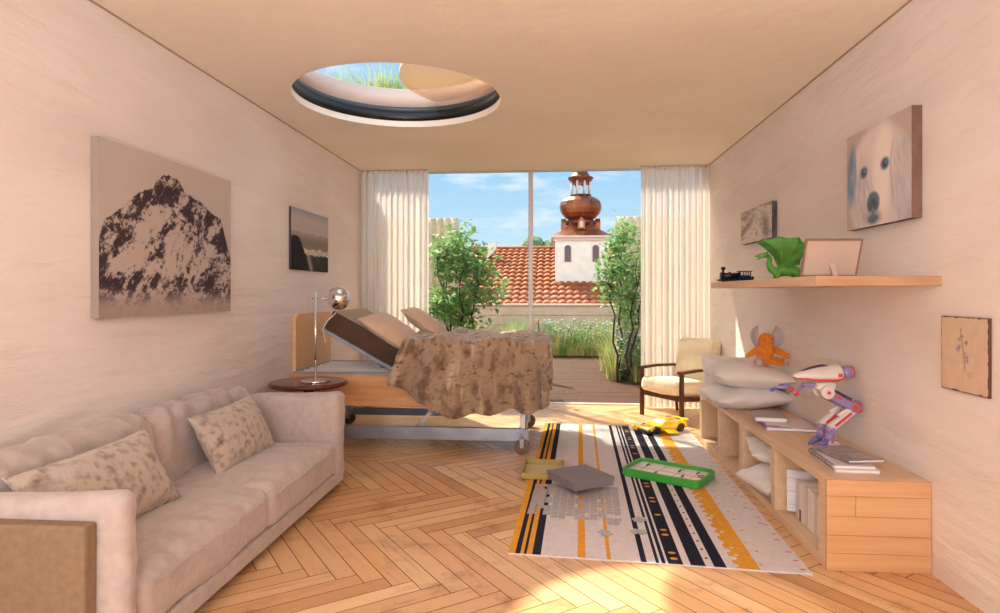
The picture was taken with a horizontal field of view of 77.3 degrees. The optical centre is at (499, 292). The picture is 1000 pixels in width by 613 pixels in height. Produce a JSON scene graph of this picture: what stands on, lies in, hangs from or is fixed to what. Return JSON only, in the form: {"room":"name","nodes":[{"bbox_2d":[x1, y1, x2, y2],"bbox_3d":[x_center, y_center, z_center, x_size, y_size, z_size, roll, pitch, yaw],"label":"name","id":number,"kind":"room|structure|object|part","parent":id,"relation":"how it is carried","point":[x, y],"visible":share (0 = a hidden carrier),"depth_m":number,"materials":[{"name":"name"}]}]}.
{"room":"children's care bedroom","nodes":[
{"label":"children's care bedroom","id":0,"kind":"room"},
{"bbox_2d":[0,0,360,448],"bbox_3d":[-2.246,-0.014,1.329,0.250,2.800,12.770,0,0,5],"label":"wall","id":1,"kind":"structure","parent":0,"point":[72,72],"depth_m":3.23,"materials":[{"name":"paint"}]},
{"bbox_2d":[91,136,230,317],"bbox_3d":[-1.903,-0.316,3.631,0.043,0.880,1.235,0,0,5],"label":"print","id":2,"kind":"object","parent":1,"relation":"attached to","point":[161,227],"visible":1,"depth_m":3.43,"materials":[{"name":"brown"}]},
{"bbox_2d":[89,0,362,172],"bbox_3d":[-2.119,-1.410,1.303,0.007,0.008,12.240,0,0,5],"label":"trim","id":3,"kind":"structure","parent":1,"relation":"attached to","point":[92,1],"depth_m":3.93,"materials":[{"name":"beige"}]},
{"bbox_2d":[289,206,327,272],"bbox_3d":[-1.738,-0.464,5.717,0.020,0.536,0.870,0,0,5],"label":"print","id":4,"kind":"object","parent":1,"relation":"attached to","point":[308,231],"visible":1,"depth_m":5.63,"materials":[{"name":"grey"}]},
{"bbox_2d":[93,0,908,172],"bbox_3d":[-0.163,-1.564,1.042,4.450,0.300,12.550,0,0,5],"label":"ceiling","id":5,"kind":"structure","parent":0,"point":[579,84],"depth_m":3.81,"materials":[{"name":"paint"}]},
{"bbox_2d":[319,63,407,88],"bbox_3d":[-0.673,-1.900,5.884,2.420,0.372,1.294,0,0,5],"label":"grass","id":6,"kind":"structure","parent":5,"relation":"on","point":[389,84],"depth_m":5.59,"materials":[{"name":"plant"}]},
{"bbox_2d":[360,169,428,359],"bbox_3d":[-1.218,-0.070,7.208,0.801,2.687,0.088,0,0,5],"label":"curtain","id":7,"kind":"object","parent":5,"relation":"hanging from","point":[394,206],"visible":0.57,"depth_m":7.21,"materials":[{"name":"white fabric"}]},
{"bbox_2d":[292,70,499,120],"bbox_3d":[-0.745,-1.601,4.591,1.520,0.275,1.520,0,0,5],"label":"window","id":8,"kind":"structure","parent":5,"relation":"attached to","point":[320,89],"depth_m":5.21,"materials":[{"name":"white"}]},
{"bbox_2d":[399,63,490,101],"bbox_3d":[0.035,-1.634,4.765,1.594,0.030,1.594,0,0,5],"label":"lid","id":9,"kind":"object","parent":5,"relation":"attached to","point":[435,84],"visible":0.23,"depth_m":4.84,"materials":[{"name":"beige paint"}]},
{"bbox_2d":[640,165,708,407],"bbox_3d":[1.942,-0.070,6.942,0.751,2.687,0.091,0,0,5],"label":"curtain","id":10,"kind":"object","parent":5,"relation":"hanging from","point":[674,201],"visible":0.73,"depth_m":6.94,"materials":[{"name":"white fabric"}]},
{"bbox_2d":[459,304,614,347],"bbox_3d":[1.183,0.921,14.000,14.000,1.330,0.380,0,0,5],"label":"wall","id":11,"kind":"structure","parent":0,"point":[552,311],"depth_m":13.86,"materials":[{"name":"paint"}]},
{"bbox_2d":[385,167,705,405],"bbox_3d":[0.362,-0.058,7.250,3.950,2.712,0.090,0,0,5],"label":"window","id":12,"kind":"structure","parent":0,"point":[530,172],"depth_m":7.21,"materials":[{"name":"grey metal"}]},
{"bbox_2d":[193,404,983,612],"bbox_3d":[-0.161,1.346,1.062,4.350,0.120,12.490,0,0,5],"label":"floor","id":13,"kind":"structure","parent":0,"point":[410,525],"depth_m":2.96,"materials":[{"name":"brown wood"}]},
{"bbox_2d":[0,386,344,612],"bbox_3d":[-1.522,0.932,3.109,0.833,0.708,2.284,0,0,5],"label":"sofa","id":14,"kind":"object","parent":13,"relation":"on","point":[67,551],"visible":0.75,"depth_m":2.52,"materials":[{"name":"fabric"}]},
{"bbox_3d":[-1.658,0.993,2.004,0.738,0.526,0.058,0,0,5],"label":"arm panel","id":15,"kind":"part","parent":14,"relation":"part of","materials":[{"name":"fabric"}]},
{"bbox_2d":[0,489,137,612],"bbox_3d":[-1.604,0.927,2.081,0.819,0.554,0.120,0,0,5],"label":"sofa armrest","id":16,"kind":"object","parent":14,"relation":"attached to","point":[111,514],"depth_m":2.01,"materials":[{"name":"fabric"}]},
{"bbox_2d":[0,414,156,491],"bbox_3d":[-1.834,0.803,2.627,0.265,0.449,1.026,0,0,5],"label":"cushion","id":17,"kind":"object","parent":14,"relation":"on","point":[39,451],"depth_m":2.56,"materials":[{"name":"fabric"}]},
{"bbox_2d":[2,428,180,517],"bbox_3d":[-1.599,0.791,2.523,0.253,0.332,0.721,0,0,11],"label":"throw pillow","id":18,"kind":"object","parent":14,"relation":"on","point":[131,462],"visible":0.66,"depth_m":2.52,"materials":[{"name":"fabric"}]},
{"bbox_2d":[137,386,248,480],"bbox_3d":[-1.752,0.805,3.610,0.270,0.453,0.986,0,0,5],"label":"cushion","id":19,"kind":"object","parent":14,"relation":"on","point":[179,450],"depth_m":3.32,"materials":[{"name":"fabric"}]},
{"bbox_2d":[135,487,267,612],"bbox_3d":[-1.481,1.063,2.609,0.666,0.279,0.981,0,0,5],"label":"seat cushion","id":20,"kind":"object","parent":14,"relation":"on","point":[188,545],"depth_m":2.53,"materials":[{"name":"fabric"}]},
{"bbox_2d":[187,395,274,473],"bbox_3d":[-1.506,0.800,3.559,0.247,0.329,0.660,0,0,10],"label":"throw pillow","id":21,"kind":"object","parent":14,"relation":"on","point":[228,435],"visible":0.9,"depth_m":3.40,"materials":[{"name":"fabric"}]},
{"bbox_2d":[172,441,334,527],"bbox_3d":[-1.401,1.063,3.559,0.659,0.279,0.963,0,0,5],"label":"seat cushion","id":22,"kind":"object","parent":14,"relation":"on","point":[292,475],"depth_m":3.36,"materials":[{"name":"fabric"}]},
{"bbox_3d":[-1.533,0.985,3.120,0.810,0.518,2.160,0,0,5],"label":"frame","id":23,"kind":"part","parent":14,"relation":"part of","materials":[{"name":"fabric"}]},
{"bbox_2d":[249,391,344,476],"bbox_3d":[-1.431,0.928,4.120,0.819,0.555,0.175,0,0,5],"label":"sofa arm","id":24,"kind":"object","parent":14,"relation":"on","point":[289,417],"depth_m":4.03,"materials":[{"name":"fabric"}]},
{"bbox_2d":[268,376,347,392],"bbox_3d":[-1.483,0.986,4.842,0.594,0.600,0.594,0,0,5],"label":"side table","id":25,"kind":"object","parent":13,"relation":"on","point":[294,383],"visible":0.51,"depth_m":4.68,"materials":[{"name":"red wood"}]},
{"bbox_2d":[301,287,349,383],"bbox_3d":[-1.341,0.322,4.810,0.381,0.728,0.220,0,0,5],"label":"table lamp","id":26,"kind":"object","parent":25,"relation":"on","point":[338,298],"visible":1,"depth_m":4.76,"materials":[{"name":"silver metal"}]},
{"bbox_3d":[-1.239,0.046,4.801,0.176,0.176,0.176,0,0,5],"label":"lamp shade","id":27,"kind":"part","parent":26,"relation":"part of","materials":[{"name":"silver metal"}]},
{"bbox_2d":[290,311,535,454],"bbox_3d":[-0.677,0.736,5.555,2.151,1.100,1.093,0,0,5],"label":"bed","id":28,"kind":"object","parent":13,"relation":"on","point":[367,386],"visible":0.54,"depth_m":5.17,"materials":[{"name":"brown wood"}]},
{"bbox_3d":[-1.724,0.536,5.766,0.030,0.700,0.850,0,0,5],"label":"headboard","id":29,"kind":"part","parent":28,"relation":"part of","materials":[{"name":"brown wood"}]},
{"bbox_3d":[-0.672,0.695,5.612,2.085,0.062,0.920,0,0,5],"label":"platform frame","id":30,"kind":"part","parent":28,"relation":"part of","materials":[{"name":"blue metal"}]},
{"bbox_3d":[-1.303,1.016,5.248,0.149,0.230,0.030,0,0,5],"label":"lift leg","id":31,"kind":"part","parent":28,"relation":"part of","materials":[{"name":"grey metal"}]},
{"bbox_3d":[-1.136,0.481,5.641,0.659,0.382,0.900,0,0,5],"label":"backrest frame","id":32,"kind":"part","parent":28,"relation":"part of","materials":[{"name":"blue metal"}]},
{"bbox_2d":[322,308,398,365],"bbox_3d":[-0.555,0.400,5.580,1.787,0.493,0.903,0,0,5],"label":"mattress","id":33,"kind":"object","parent":28,"relation":"on","point":[344,323],"visible":0.23,"depth_m":5.21,"materials":[{"name":"beige fabric"}]},
{"bbox_2d":[357,312,416,348],"bbox_3d":[-0.919,0.327,5.331,0.435,0.311,0.469,0,0,12],"label":"bed pillow","id":34,"kind":"object","parent":33,"relation":"on","point":[387,327],"visible":0.71,"depth_m":5.18,"materials":[{"name":"beige fabric"}]},
{"bbox_3d":[-0.190,0.441,5.567,1.072,0.090,0.940,0,0,5],"label":"duvet","id":35,"kind":"object","parent":33,"relation":"on","visible":0},
{"bbox_2d":[387,327,553,418],"bbox_3d":[-0.191,0.666,5.556,1.343,0.670,1.360,0,0,5],"label":"fur throw","id":36,"kind":"object","parent":35,"relation":"on","point":[460,372],"visible":0.98,"depth_m":4.97,"materials":[{"name":"beige fur"}]},
{"bbox_2d":[400,307,447,332],"bbox_3d":[-0.681,0.287,5.777,0.407,0.293,0.453,0,0,2],"label":"bed pillow","id":37,"kind":"object","parent":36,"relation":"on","point":[419,318],"visible":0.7,"depth_m":5.60,"materials":[{"name":"beige fabric"}]},
{"bbox_3d":[-0.712,0.811,5.138,2.092,0.260,0.024,0,0,5],"label":"panel","id":38,"kind":"part","parent":28,"relation":"part of","materials":[{"name":"orange wood"}]},
{"bbox_3d":[-0.605,1.026,5.189,0.202,0.211,0.030,0,0,5],"label":"lift leg","id":39,"kind":"part","parent":28,"relation":"part of","materials":[{"name":"white metal"}]},
{"bbox_3d":[0.180,1.014,5.010,0.040,0.147,0.045,0,0,5],"label":"post","id":40,"kind":"part","parent":28,"relation":"part of","materials":[{"name":"white metal"}]},
{"bbox_2d":[508,423,812,574],"bbox_3d":[0.902,1.281,4.482,1.481,0.009,3.186,0,0,5],"label":"rug","id":41,"kind":"object","parent":13,"relation":"on","point":[715,525],"visible":0.82,"depth_m":3.52,"materials":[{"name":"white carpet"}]},
{"bbox_2d":[521,459,563,479],"bbox_3d":[0.309,1.255,4.445,0.285,0.042,0.370,0,0,7],"label":"tray","id":42,"kind":"object","parent":41,"relation":"on","point":[532,468],"visible":0.78,"depth_m":4.51,"materials":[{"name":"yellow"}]},
{"bbox_2d":[547,464,614,490],"bbox_3d":[0.523,1.205,4.075,0.310,0.056,0.322,0,0,-27],"label":"game box","id":43,"kind":"object","parent":42,"relation":"on","point":[579,477],"visible":1,"depth_m":4.00,"materials":[{"name":"grey cardboard"}]},
{"bbox_2d":[527,484,621,521],"bbox_3d":[0.458,1.274,3.821,0.537,0.004,0.615,0,0,8],"label":"puzzle","id":44,"kind":"object","parent":41,"relation":"on","point":[594,492],"visible":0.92,"depth_m":3.79},
{"bbox_2d":[597,529,612,536],"bbox_3d":[0.556,1.273,3.310,0.062,0.006,0.091,0,0,-15],"label":"puzzle piece","id":45,"kind":"object","parent":41,"relation":"on","point":[601,532],"visible":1,"depth_m":3.31,"materials":[{"name":"grey cardboard"}]},
{"bbox_2d":[605,519,619,525],"bbox_3d":[0.624,1.273,3.460,0.062,0.006,0.091,0,0,-15],"label":"puzzle piece","id":46,"kind":"object","parent":41,"relation":"on","point":[610,522],"visible":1,"depth_m":3.45,"materials":[{"name":"grey cardboard"}]},
{"bbox_2d":[630,529,646,534],"bbox_3d":[0.738,1.273,3.325,0.091,0.006,0.062,0,0,20],"label":"puzzle piece","id":47,"kind":"object","parent":41,"relation":"on","point":[634,531],"visible":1,"depth_m":3.32,"materials":[{"name":"grey cardboard"}]},
{"bbox_2d":[632,516,647,522],"bbox_3d":[0.783,1.273,3.506,0.091,0.006,0.062,0,0,-35],"label":"puzzle piece","id":48,"kind":"object","parent":41,"relation":"on","point":[639,519],"visible":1,"depth_m":3.50,"materials":[{"name":"grey cardboard"}]},
{"bbox_2d":[631,415,688,434],"bbox_3d":[1.514,1.214,5.769,0.374,0.124,0.573,0,0,41],"label":"toy car","id":49,"kind":"object","parent":41,"relation":"on","point":[669,425],"visible":1,"depth_m":5.68,"materials":[{"name":"yellow paint"}]},
{"bbox_3d":[1.537,1.246,5.607,0.121,0.036,0.083,0,0,-19],"label":"door","id":50,"kind":"part","parent":49,"relation":"part of","materials":[{"name":"yellow paint"}]},
{"bbox_2d":[623,458,714,488],"bbox_3d":[1.167,1.248,4.337,0.560,0.055,0.345,0,0,37],"label":"game","id":51,"kind":"object","parent":41,"relation":"on","point":[683,475],"visible":1,"depth_m":4.30,"materials":[{"name":"green plastic"}]},
{"bbox_2d":[638,337,721,418],"bbox_3d":[1.884,0.883,6.481,0.673,0.808,0.622,0,0,-29],"label":"armchair","id":52,"kind":"object","parent":13,"relation":"on","point":[682,387],"visible":0.82,"depth_m":6.42,"materials":[{"name":"beige fabric"}]},
{"bbox_3d":[1.498,1.036,6.595,0.036,0.500,0.036,0,0,-29],"label":"leg","id":53,"kind":"part","parent":52,"relation":"part of","materials":[{"name":"brown wood"}]},
{"bbox_3d":[1.726,0.781,6.720,0.580,0.039,0.052,0,0,-29],"label":"armrest","id":54,"kind":"part","parent":52,"relation":"part of","materials":[{"name":"brown wood"}]},
{"bbox_3d":[1.841,1.055,6.458,0.498,0.082,0.570,0,0,-29],"label":"cross rail","id":55,"kind":"part","parent":52,"relation":"part of","materials":[{"name":"brown wood"}]},
{"bbox_2d":[641,376,702,396],"bbox_3d":[1.821,0.963,6.447,0.531,0.193,0.536,0,0,-29],"label":"seat cushion","id":56,"kind":"object","parent":52,"relation":"on","point":[655,386],"depth_m":6.27,"materials":[{"name":"beige fabric"}]},
{"bbox_3d":[1.922,1.036,6.827,0.065,0.503,0.036,0,0,-29],"label":"leg","id":57,"kind":"part","parent":52,"relation":"part of","materials":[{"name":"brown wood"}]},
{"bbox_3d":[1.772,1.036,6.095,0.036,0.500,0.036,0,0,-29],"label":"leg","id":58,"kind":"part","parent":52,"relation":"part of","materials":[{"name":"brown wood"}]},
{"bbox_3d":[2.000,0.781,6.220,0.580,0.039,0.052,0,0,-29],"label":"armrest","id":59,"kind":"part","parent":52,"relation":"part of","materials":[{"name":"brown wood"}]},
{"bbox_3d":[1.978,1.061,6.208,0.472,0.090,0.026,0,0,-29],"label":"rail","id":60,"kind":"part","parent":52,"relation":"part of","materials":[{"name":"brown wood"}]},
{"bbox_2d":[674,337,721,379],"bbox_3d":[2.080,0.711,6.589,0.227,0.465,0.537,0,0,-29],"label":"cushion","id":61,"kind":"object","parent":52,"relation":"on","point":[689,349],"depth_m":6.54,"materials":[{"name":"beige fabric"}]},
{"bbox_2d":[700,393,930,573],"bbox_3d":[1.846,1.076,4.123,0.460,0.420,2.513,0,0,5],"label":"shelf","id":62,"kind":"object","parent":13,"relation":"on","point":[881,522],"visible":0.87,"depth_m":2.89,"materials":[{"name":"brown wood"}]},
{"bbox_2d":[700,353,755,399],"bbox_3d":[1.919,0.710,5.188,0.523,0.408,0.186,0,0,3],"label":"pillow","id":63,"kind":"object","parent":62,"relation":"on","point":[708,360],"visible":0.34,"depth_m":5.20,"materials":[{"name":"white fabric"}]},
{"bbox_2d":[697,382,791,408],"bbox_3d":[1.876,0.782,4.799,0.560,0.206,0.540,0,0,1],"label":"pillow","id":64,"kind":"object","parent":62,"relation":"on","point":[724,396],"visible":0.69,"depth_m":4.57,"materials":[{"name":"white fabric"}]},
{"bbox_2d":[704,361,795,388],"bbox_3d":[1.882,0.631,4.758,0.561,0.220,0.519,0,0,10],"label":"pillow","id":65,"kind":"object","parent":64,"relation":"on","point":[740,374],"visible":0.92,"depth_m":4.55,"materials":[{"name":"white fabric"}]},
{"bbox_2d":[745,326,790,365],"bbox_3d":[1.949,0.390,4.554,0.328,0.297,0.202,0,0,1],"label":"elephant","id":66,"kind":"object","parent":65,"relation":"on","point":[766,346],"visible":1,"depth_m":4.55},
{"bbox_2d":[735,462,770,496],"bbox_3d":[1.774,1.161,3.894,0.438,0.187,0.441,0,0,-3],"label":"pillow","id":67,"kind":"object","parent":62,"relation":"on","point":[757,476],"visible":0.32,"depth_m":3.88,"materials":[{"name":"white fabric"}]},
{"bbox_2d":[745,435,770,463],"bbox_3d":[1.803,1.028,3.992,0.420,0.188,0.378,0,0,13],"label":"pillow","id":68,"kind":"object","parent":67,"relation":"on","point":[759,449],"visible":0.35,"depth_m":3.91,"materials":[{"name":"white fabric"}]},
{"bbox_2d":[769,449,770,480],"bbox_3d":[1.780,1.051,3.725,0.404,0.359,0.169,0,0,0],"label":"book","id":69,"kind":"object","parent":62,"relation":"in","point":[769,449],"visible":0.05,"depth_m":3.71,"materials":[{"name":"white paper"}]},
{"bbox_2d":[759,418,816,432],"bbox_3d":[1.852,0.854,4.048,0.300,0.023,0.335,0,0,13],"label":"book","id":70,"kind":"object","parent":62,"relation":"on","point":[794,424],"visible":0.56,"depth_m":3.94,"materials":[{"name":"white paper"}]},
{"bbox_2d":[750,410,787,422],"bbox_3d":[1.789,0.828,4.169,0.200,0.030,0.235,0,0,15],"label":"book","id":71,"kind":"object","parent":70,"relation":"on","point":[758,416],"visible":1,"depth_m":4.09,"materials":[{"name":"grey paper"}]},
{"bbox_2d":[799,483,801,522],"bbox_3d":[1.705,1.140,3.379,0.161,0.200,0.036,0,0,5],"label":"book","id":72,"kind":"object","parent":62,"relation":"on","point":[800,485],"visible":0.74,"depth_m":3.38,"materials":[{"name":"beige paper"}]},
{"bbox_2d":[787,469,816,511],"bbox_3d":[1.704,1.119,3.510,0.170,0.222,0.058,0,0,25],"label":"magazine","id":73,"kind":"object","parent":62,"relation":"on","point":[792,475],"visible":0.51,"depth_m":3.53,"materials":[{"name":"white paper"}]},
{"bbox_2d":[796,479,817,519],"bbox_3d":[1.709,1.132,3.417,0.160,0.215,0.030,0,0,5],"label":"book","id":74,"kind":"object","parent":62,"relation":"on","point":[798,481],"visible":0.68,"depth_m":3.42,"materials":[{"name":"grey paper"}]},
{"bbox_2d":[802,482,817,523],"bbox_3d":[1.702,1.129,3.343,0.160,0.222,0.026,0,0,5],"label":"book","id":75,"kind":"object","parent":62,"relation":"on","point":[804,484],"visible":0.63,"depth_m":3.34,"materials":[{"name":"beige paper"}]},
{"bbox_2d":[804,487,817,527],"bbox_3d":[1.699,1.137,3.304,0.160,0.205,0.042,0,0,5],"label":"book","id":76,"kind":"object","parent":62,"relation":"on","point":[805,488],"visible":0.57,"depth_m":3.31,"materials":[{"name":"grey paper"}]},
{"bbox_2d":[808,488,817,530],"bbox_3d":[1.696,1.133,3.261,0.160,0.214,0.034,0,0,5],"label":"book","id":77,"kind":"object","parent":62,"relation":"on","point":[809,489],"visible":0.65,"depth_m":3.26,"materials":[{"name":"beige paper"}]},
{"bbox_2d":[811,491,817,533],"bbox_3d":[1.692,1.136,3.220,0.160,0.208,0.038,0,0,5],"label":"book","id":78,"kind":"object","parent":62,"relation":"on","point":[812,492],"visible":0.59,"depth_m":3.22,"materials":[{"name":"beige paper"}]},
{"bbox_2d":[814,492,817,535],"bbox_3d":[1.689,1.131,3.180,0.160,0.218,0.032,0,0,5],"label":"book","id":79,"kind":"object","parent":62,"relation":"on","point":[815,493],"visible":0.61,"depth_m":3.19,"materials":[{"name":"grey paper"}]},
{"bbox_2d":[770,363,862,445],"bbox_3d":[1.767,0.632,3.500,0.497,0.465,0.203,0,0,-13],"label":"robot","id":80,"kind":"object","parent":62,"relation":"on","point":[822,377],"visible":1,"depth_m":3.47,"materials":[{"name":"grey plastic"}]},
{"bbox_3d":[1.655,0.542,3.512,0.234,0.068,0.036,0,0,-1],"label":"arm","id":81,"kind":"part","parent":80,"relation":"part of","materials":[{"name":"purple plastic"}]},
{"bbox_3d":[1.753,0.425,3.499,0.156,0.042,0.030,0,0,-1],"label":"cockpit glass","id":82,"kind":"part","parent":80,"relation":"part of","materials":[{"name":"purple"}]},
{"bbox_3d":[1.812,0.554,3.561,0.071,0.071,0.051,0,0,-1],"label":"leg","id":83,"kind":"part","parent":80,"relation":"part of","materials":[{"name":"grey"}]},
{"bbox_3d":[1.784,0.470,3.515,0.270,0.044,0.128,0,0,-1],"label":"red trim","id":84,"kind":"part","parent":80,"relation":"part of","materials":[{"name":"red"}]},
{"bbox_3d":[1.814,0.554,3.471,0.071,0.071,0.051,0,0,-1],"label":"leg","id":85,"kind":"part","parent":80,"relation":"part of","materials":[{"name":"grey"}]},
{"bbox_2d":[834,390,851,400],"bbox_3d":[1.903,0.573,3.473,0.088,0.057,0.041,0,0,-1],"label":"vent","id":86,"kind":"object","parent":80,"relation":"attached to","point":[838,396],"depth_m":3.45,"materials":[{"name":"purple"}]},
{"bbox_2d":[817,497,817,536],"bbox_3d":[1.685,1.138,3.135,0.160,0.204,0.048,0,0,5],"label":"book","id":87,"kind":"object","parent":62,"relation":"on","point":[817,497],"visible":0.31,"depth_m":3.16,"materials":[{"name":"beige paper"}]},
{"bbox_2d":[810,453,879,473],"bbox_3d":[1.734,0.857,3.153,0.205,0.017,0.335,0,0,8],"label":"notebook","id":88,"kind":"object","parent":62,"relation":"on","point":[836,470],"visible":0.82,"depth_m":3.00,"materials":[{"name":"grey paper"}]},
{"bbox_2d":[808,448,875,469],"bbox_3d":[1.721,0.841,3.163,0.202,0.024,0.330,0,0,8],"label":"spiral notebook","id":89,"kind":"object","parent":88,"relation":"on","point":[829,460],"visible":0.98,"depth_m":3.05,"materials":[{"name":"grey paper"}]},
{"bbox_2d":[812,445,883,462],"bbox_3d":[1.771,0.821,3.187,0.190,0.013,0.300,0,0,-5],"label":"notebook","id":90,"kind":"object","parent":89,"relation":"on","point":[848,454],"visible":1,"depth_m":3.15,"materials":[{"name":"paper"}]},
{"bbox_3d":[1.741,1.076,2.880,0.460,0.418,0.018,0,0,5],"label":"panel","id":91,"kind":"part","parent":62,"relation":"part of","materials":[{"name":"brown wood"}]},
{"bbox_2d":[709,0,999,612],"bbox_3d":[1.939,-0.014,0.975,0.250,2.800,12.770,0,0,5],"label":"wall","id":92,"kind":"structure","parent":0,"point":[942,57],"depth_m":3.03,"materials":[{"name":"paint"}]},
{"bbox_2d":[741,201,776,244],"bbox_3d":[2.151,-0.568,5.218,0.038,0.284,0.790,0,0,5],"label":"print","id":93,"kind":"object","parent":92,"relation":"attached to","point":[758,223],"visible":0.99,"depth_m":5.11,"materials":[{"name":"fabric"}]},
{"bbox_2d":[706,0,911,166],"bbox_3d":[1.810,-1.410,0.971,0.007,0.008,12.240,0,0,5],"label":"trim","id":94,"kind":"structure","parent":92,"relation":"attached to","point":[909,1],"depth_m":3.91,"materials":[{"name":"beige"}]},
{"bbox_2d":[711,276,941,287],"bbox_3d":[1.773,-0.053,3.731,0.543,0.044,1.866,0,0,5],"label":"wall shelf","id":95,"kind":"object","parent":92,"relation":"attached to","point":[808,281],"visible":1,"depth_m":2.82,"materials":[{"name":"brown wood"}]},
{"bbox_2d":[717,267,753,281],"bbox_3d":[1.721,-0.132,4.571,0.254,0.112,0.064,0,0,3],"label":"train","id":96,"kind":"object","parent":95,"relation":"on","point":[724,277],"visible":0.93,"depth_m":4.55,"materials":[{"name":"black"}]},
{"bbox_2d":[755,237,804,278],"bbox_3d":[1.766,-0.206,3.866,0.360,0.264,0.229,0,0,10],"label":"figurine","id":97,"kind":"object","parent":95,"relation":"on","point":[787,253],"visible":0.85,"depth_m":3.81,"materials":[{"name":"green plastic"}]},
{"bbox_2d":[800,238,862,276],"bbox_3d":[1.575,-0.164,2.972,0.262,0.180,0.074,0,0,3],"label":"framed photo","id":98,"kind":"object","parent":95,"relation":"on","point":[821,257],"visible":0.98,"depth_m":2.97,"materials":[{"name":"brown wood"}]},
{"bbox_2d":[847,105,921,230],"bbox_3d":[1.979,-0.615,3.247,0.048,0.528,0.645,0,0,5],"label":"canvas painting","id":99,"kind":"object","parent":92,"relation":"attached to","point":[884,159],"visible":1,"depth_m":3.14},
{"bbox_2d":[941,316,991,398],"bbox_3d":[1.944,0.261,2.612,0.012,0.317,0.300,0,0,5],"label":"picture","id":100,"kind":"object","parent":92,"relation":"attached to","point":[966,342],"visible":1,"depth_m":2.59,"materials":[{"name":"brown paper"}]},
{"label":"outside","id":101,"kind":"structure","parent":0,"visible":0},
{"bbox_3d":[11.491,10.386,136.015,280.000,0.200,247.000,0,0,5],"label":"ground","id":102,"kind":"structure","parent":101,"visible":0},
{"bbox_2d":[459,242,614,303],"bbox_3d":[1.965,4.356,20.285,15.500,11.860,9.043,0,0,5],"label":"tiled roof","id":103,"kind":"structure","parent":102,"relation":"on","point":[514,264],"depth_m":17.45,"materials":[{"name":"tile"}]},
{"bbox_2d":[551,171,612,282],"bbox_3d":[2.329,-2.189,18.068,1.710,4.950,1.710,0,0,5],"label":"tower","id":104,"kind":"structure","parent":103,"relation":"on","point":[576,244],"depth_m":17.39,"materials":[{"name":"beige paint"}]},
{"bbox_3d":[2.329,-1.504,18.068,1.710,0.140,1.710,0,0,5],"label":"cornice","id":105,"kind":"part","parent":104,"relation":"part of","materials":[{"name":"beige paint"}]},
{"bbox_2d":[521,235,554,245],"bbox_3d":[2.797,3.398,37.899,3.282,13.790,3.472,0,0,5],"label":"tree","id":106,"kind":"object","parent":102,"relation":"on","point":[537,241],"visible":0.02,"depth_m":36.97,"materials":[{"name":"green plant"}]},
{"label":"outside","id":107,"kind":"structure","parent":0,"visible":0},
{"bbox_3d":[0.905,1.458,10.712,12.000,0.255,6.900,0,0,5],"label":"terrace slab","id":108,"kind":"object","parent":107,"visible":0},
{"bbox_2d":[549,357,639,402],"bbox_3d":[0.539,1.306,9.969,7.796,0.030,5.358,0,0,5],"label":"deck","id":109,"kind":"object","parent":108,"relation":"on","point":[575,379],"visible":0.26,"depth_m":8.68,"materials":[{"name":"brown wood"}]},
{"bbox_2d":[429,218,458,330],"bbox_3d":[-1.295,0.068,9.707,1.325,2.448,0.092,0,0,5],"label":"privacy screen","id":110,"kind":"object","parent":109,"relation":"on","point":[434,223],"visible":0.07,"depth_m":9.65,"materials":[{"name":"grey"}]},
{"bbox_2d":[429,219,510,330],"bbox_3d":[-0.477,0.178,8.320,1.278,2.290,1.206,0,0,-43],"label":"tree","id":111,"kind":"object","parent":109,"relation":"on","point":[447,304],"visible":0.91,"depth_m":8.14,"materials":[{"name":"green plant"}]},
{"bbox_2d":[615,216,640,354],"bbox_3d":[2.457,0.068,9.390,1.425,2.448,0.092,0,0,5],"label":"privacy screen","id":112,"kind":"object","parent":109,"relation":"on","point":[637,220],"visible":0.07,"depth_m":9.42,"materials":[{"name":"grey"}]},
{"bbox_3d":[2.459,0.089,9.416,1.425,2.406,0.040,0,0,5],"label":"frame","id":113,"kind":"part","parent":112,"relation":"part of","materials":[{"name":"grey"}]},
{"bbox_2d":[553,355,639,382],"bbox_3d":[0.965,1.298,11.419,8.400,0.065,4.880,0,0,5],"label":"planting bed","id":114,"kind":"object","parent":108,"relation":"on","point":[626,381],"visible":0.07,"depth_m":12.51,"materials":[{"name":"soil"}]},
{"bbox_2d":[464,310,640,381],"bbox_3d":[0.915,0.766,11.331,7.039,1.011,5.412,0,0,5],"label":"ornamental grass","id":115,"kind":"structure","parent":114,"relation":"on","point":[605,350],"depth_m":12.55,"materials":[{"name":"plant"}]},
{"bbox_2d":[536,319,640,380],"bbox_3d":[1.486,0.905,10.982,1.650,0.742,4.221,0,0,2],"label":"flower leaves","id":116,"kind":"object","parent":114,"relation":"on","point":[622,374],"visible":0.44,"depth_m":11.06,"materials":[{"name":"green plant"}]},
{"bbox_2d":[591,209,640,382],"bbox_3d":[1.841,0.060,8.813,1.132,2.469,1.183,0,0,5],"label":"tree","id":117,"kind":"object","parent":114,"relation":"on","point":[611,269],"visible":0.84,"depth_m":8.75,"materials":[{"name":"green plant"}]},
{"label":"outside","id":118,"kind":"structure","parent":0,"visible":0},
{"bbox_2d":[536,318,640,373],"bbox_3d":[1.460,0.844,10.987,1.581,0.635,4.156,0,0,2],"label":"wildflowers","id":119,"kind":"object","parent":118,"point":[573,318],"visible":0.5,"depth_m":12.60,"materials":[{"name":"white"}]}
]}

